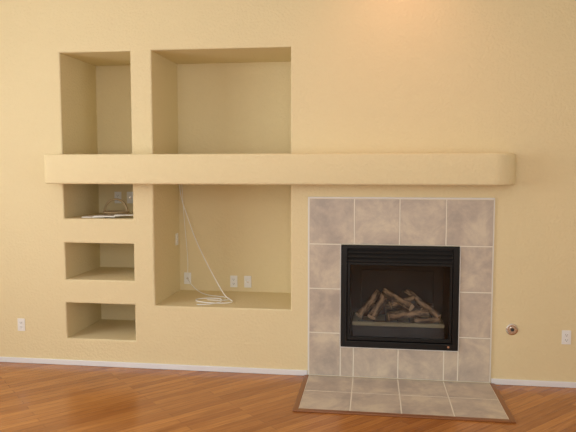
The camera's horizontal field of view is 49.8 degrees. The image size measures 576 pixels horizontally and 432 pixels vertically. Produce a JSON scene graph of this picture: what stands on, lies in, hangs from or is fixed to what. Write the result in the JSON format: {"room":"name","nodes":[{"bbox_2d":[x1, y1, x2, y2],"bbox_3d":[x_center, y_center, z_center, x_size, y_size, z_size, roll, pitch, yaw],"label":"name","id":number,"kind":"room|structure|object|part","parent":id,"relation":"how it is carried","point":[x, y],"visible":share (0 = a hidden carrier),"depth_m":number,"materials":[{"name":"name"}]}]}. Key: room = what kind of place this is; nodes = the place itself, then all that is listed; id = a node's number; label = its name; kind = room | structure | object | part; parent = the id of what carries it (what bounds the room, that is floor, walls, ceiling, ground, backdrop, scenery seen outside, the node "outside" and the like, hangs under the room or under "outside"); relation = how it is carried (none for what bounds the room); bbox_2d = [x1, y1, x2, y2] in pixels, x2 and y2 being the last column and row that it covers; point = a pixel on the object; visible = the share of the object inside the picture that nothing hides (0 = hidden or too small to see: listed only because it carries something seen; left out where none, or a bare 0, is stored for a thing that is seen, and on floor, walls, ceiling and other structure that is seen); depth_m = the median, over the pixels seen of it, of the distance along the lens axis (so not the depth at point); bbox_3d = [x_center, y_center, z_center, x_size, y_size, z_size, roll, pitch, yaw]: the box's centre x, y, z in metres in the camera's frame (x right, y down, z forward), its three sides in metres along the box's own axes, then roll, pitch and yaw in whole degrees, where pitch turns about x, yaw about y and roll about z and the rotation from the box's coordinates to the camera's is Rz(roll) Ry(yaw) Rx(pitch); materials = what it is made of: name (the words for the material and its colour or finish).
{"room":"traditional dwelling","nodes":[
{"label":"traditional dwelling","id":0,"kind":"room"},
{"bbox_2d":[0,0,575,383],"bbox_3d":[0.111,-0.598,5.567,8.100,3.900,0.720,1,4,8],"label":"wall","id":1,"kind":"structure","parent":0,"point":[77,76],"depth_m":5.38,"materials":[{"name":"beige paint"}]},
{"bbox_2d":[17,318,24,330],"bbox_3d":[-2.440,0.994,5.670,0.072,0.116,0.010,1,4,8],"label":"electrical outlet","id":2,"kind":"object","parent":1,"relation":"attached to","point":[21,321],"visible":1,"depth_m":5.67,"materials":[{"name":"white plastic"}]},
{"bbox_2d":[81,214,132,217],"bbox_3d":[-1.637,-0.001,5.644,0.490,0.027,0.198,1,4,8],"label":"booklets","id":3,"kind":"object","parent":1,"relation":"on","point":[115,215],"visible":0.88,"depth_m":5.60,"materials":[{"name":"white paper"}]},
{"bbox_2d":[103,198,128,214],"bbox_3d":[-1.621,-0.087,5.845,0.253,0.163,0.203,1,4,8],"label":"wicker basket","id":4,"kind":"object","parent":1,"relation":"on","point":[105,212],"visible":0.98,"depth_m":5.83,"materials":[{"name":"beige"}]},
{"bbox_2d":[114,192,121,202],"bbox_3d":[-1.703,-0.185,6.208,0.072,0.116,0.010,1,4,8],"label":"electrical outlet","id":5,"kind":"object","parent":1,"relation":"attached to","point":[116,194],"visible":0.84,"depth_m":6.21,"materials":[{"name":"white plastic"}]},
{"bbox_2d":[127,192,132,202],"bbox_3d":[-1.575,-0.184,6.186,0.072,0.116,0.018,1,4,8],"label":"jack plate","id":6,"kind":"object","parent":1,"relation":"attached to","point":[129,194],"visible":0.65,"depth_m":6.19,"materials":[{"name":"white plastic"}]},
{"bbox_2d":[0,357,306,375],"bbox_3d":[-1.893,1.330,5.619,4.155,0.048,0.014,1,4,8],"label":"baseboard","id":7,"kind":"structure","parent":1,"relation":"attached to","point":[2,359],"depth_m":5.51,"materials":[{"name":"white paint"}]},
{"bbox_2d":[184,272,190,283],"bbox_3d":[-1.000,0.620,6.169,0.072,0.116,0.018,1,4,8],"label":"jack plate","id":8,"kind":"object","parent":1,"relation":"attached to","point":[186,281],"visible":0.96,"depth_m":6.17,"materials":[{"name":"white plastic"}]},
{"bbox_2d":[179,184,232,304],"bbox_3d":[-0.774,0.228,5.846,0.345,1.070,0.760,-2,5,-21],"label":"cables","id":9,"kind":"object","parent":1,"relation":"attached to","point":[179,184],"visible":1,"depth_m":5.88,"materials":[{"name":"white plastic"}]},
{"bbox_2d":[230,275,236,286],"bbox_3d":[-0.534,0.645,6.111,0.072,0.116,0.010,1,4,8],"label":"electrical outlet","id":10,"kind":"object","parent":1,"relation":"attached to","point":[233,279],"visible":1,"depth_m":6.11,"materials":[{"name":"white plastic"}]},
{"bbox_2d":[244,276,250,287],"bbox_3d":[-0.396,0.646,6.088,0.072,0.116,0.018,1,4,8],"label":"jack plate","id":11,"kind":"object","parent":1,"relation":"attached to","point":[247,279],"visible":1,"depth_m":6.09,"materials":[{"name":"white plastic"}]},
{"bbox_2d":[44,153,515,185],"bbox_3d":[-0.148,-0.387,5.128,3.930,0.252,0.250,1,4,8],"label":"mantel shelf","id":12,"kind":"object","parent":1,"relation":"attached to","point":[476,169],"visible":1,"depth_m":4.98,"materials":[{"name":"beige paint"}]},
{"bbox_2d":[341,245,459,350],"bbox_3d":[0.959,0.661,5.402,0.966,0.867,0.507,1,4,8],"label":"gas fireplace","id":13,"kind":"object","parent":1,"relation":"in","point":[393,297],"visible":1,"depth_m":5.24,"materials":[{"name":"black metal"}]},
{"bbox_2d":[353,325,443,338],"bbox_3d":[0.954,0.974,5.425,0.760,0.103,0.370,1,4,8],"label":"tray","id":14,"kind":"object","parent":13,"relation":"on","point":[400,331],"depth_m":5.24,"materials":[{"name":"black metal"}]},
{"bbox_3d":[0.927,0.721,5.177,0.862,0.662,0.022,1,4,8],"label":"door frame","id":15,"kind":"part","parent":13,"relation":"part of","materials":[{"name":"black metal"}]},
{"bbox_2d":[308,197,494,382],"bbox_3d":[0.922,0.609,5.174,1.520,1.531,0.020,1,4,8],"label":"tile surround","id":16,"kind":"object","parent":1,"relation":"attached to","point":[466,223],"visible":1,"depth_m":5.16,"materials":[{"name":"tile"}]},
{"bbox_2d":[506,324,517,334],"bbox_3d":[1.835,0.930,5.074,0.096,0.096,0.018,1,4,8],"label":"valve","id":17,"kind":"object","parent":1,"relation":"attached to","point":[511,329],"visible":1,"depth_m":5.07,"materials":[{"name":"silver metal"}]},
{"bbox_2d":[491,378,575,387],"bbox_3d":[2.877,1.380,4.967,2.415,0.048,0.014,1,4,8],"label":"baseboard","id":18,"kind":"structure","parent":1,"relation":"attached to","point":[493,380],"depth_m":5.08,"materials":[{"name":"white paint"}]},
{"bbox_2d":[561,330,570,344],"bbox_3d":[2.256,0.984,5.024,0.072,0.116,0.010,1,4,8],"label":"electrical outlet","id":19,"kind":"object","parent":1,"relation":"attached to","point":[566,334],"visible":1,"depth_m":5.02,"materials":[{"name":"white plastic"}]},
{"bbox_2d":[564,333,568,341],"bbox_3d":[2.256,0.984,5.021,0.034,0.072,0.005,1,4,8],"label":"receptacle","id":20,"kind":"object","parent":19,"relation":"attached to","point":[566,335],"depth_m":5.02,"materials":[{"name":"white plastic"}]},
{"bbox_2d":[0,362,575,431],"bbox_3d":[-0.454,1.712,1.611,8.100,0.100,7.600,1,4,8],"label":"floor","id":21,"kind":"structure","parent":0,"point":[34,397],"depth_m":4.63,"materials":[{"name":"brown wood"}]},
{"bbox_2d":[293,375,515,422],"bbox_3d":[0.869,1.408,4.833,1.578,0.012,0.792,1,4,8],"label":"hearth","id":22,"kind":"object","parent":21,"relation":"on","point":[463,401],"depth_m":4.76,"materials":[{"name":"tile"}]}
]}

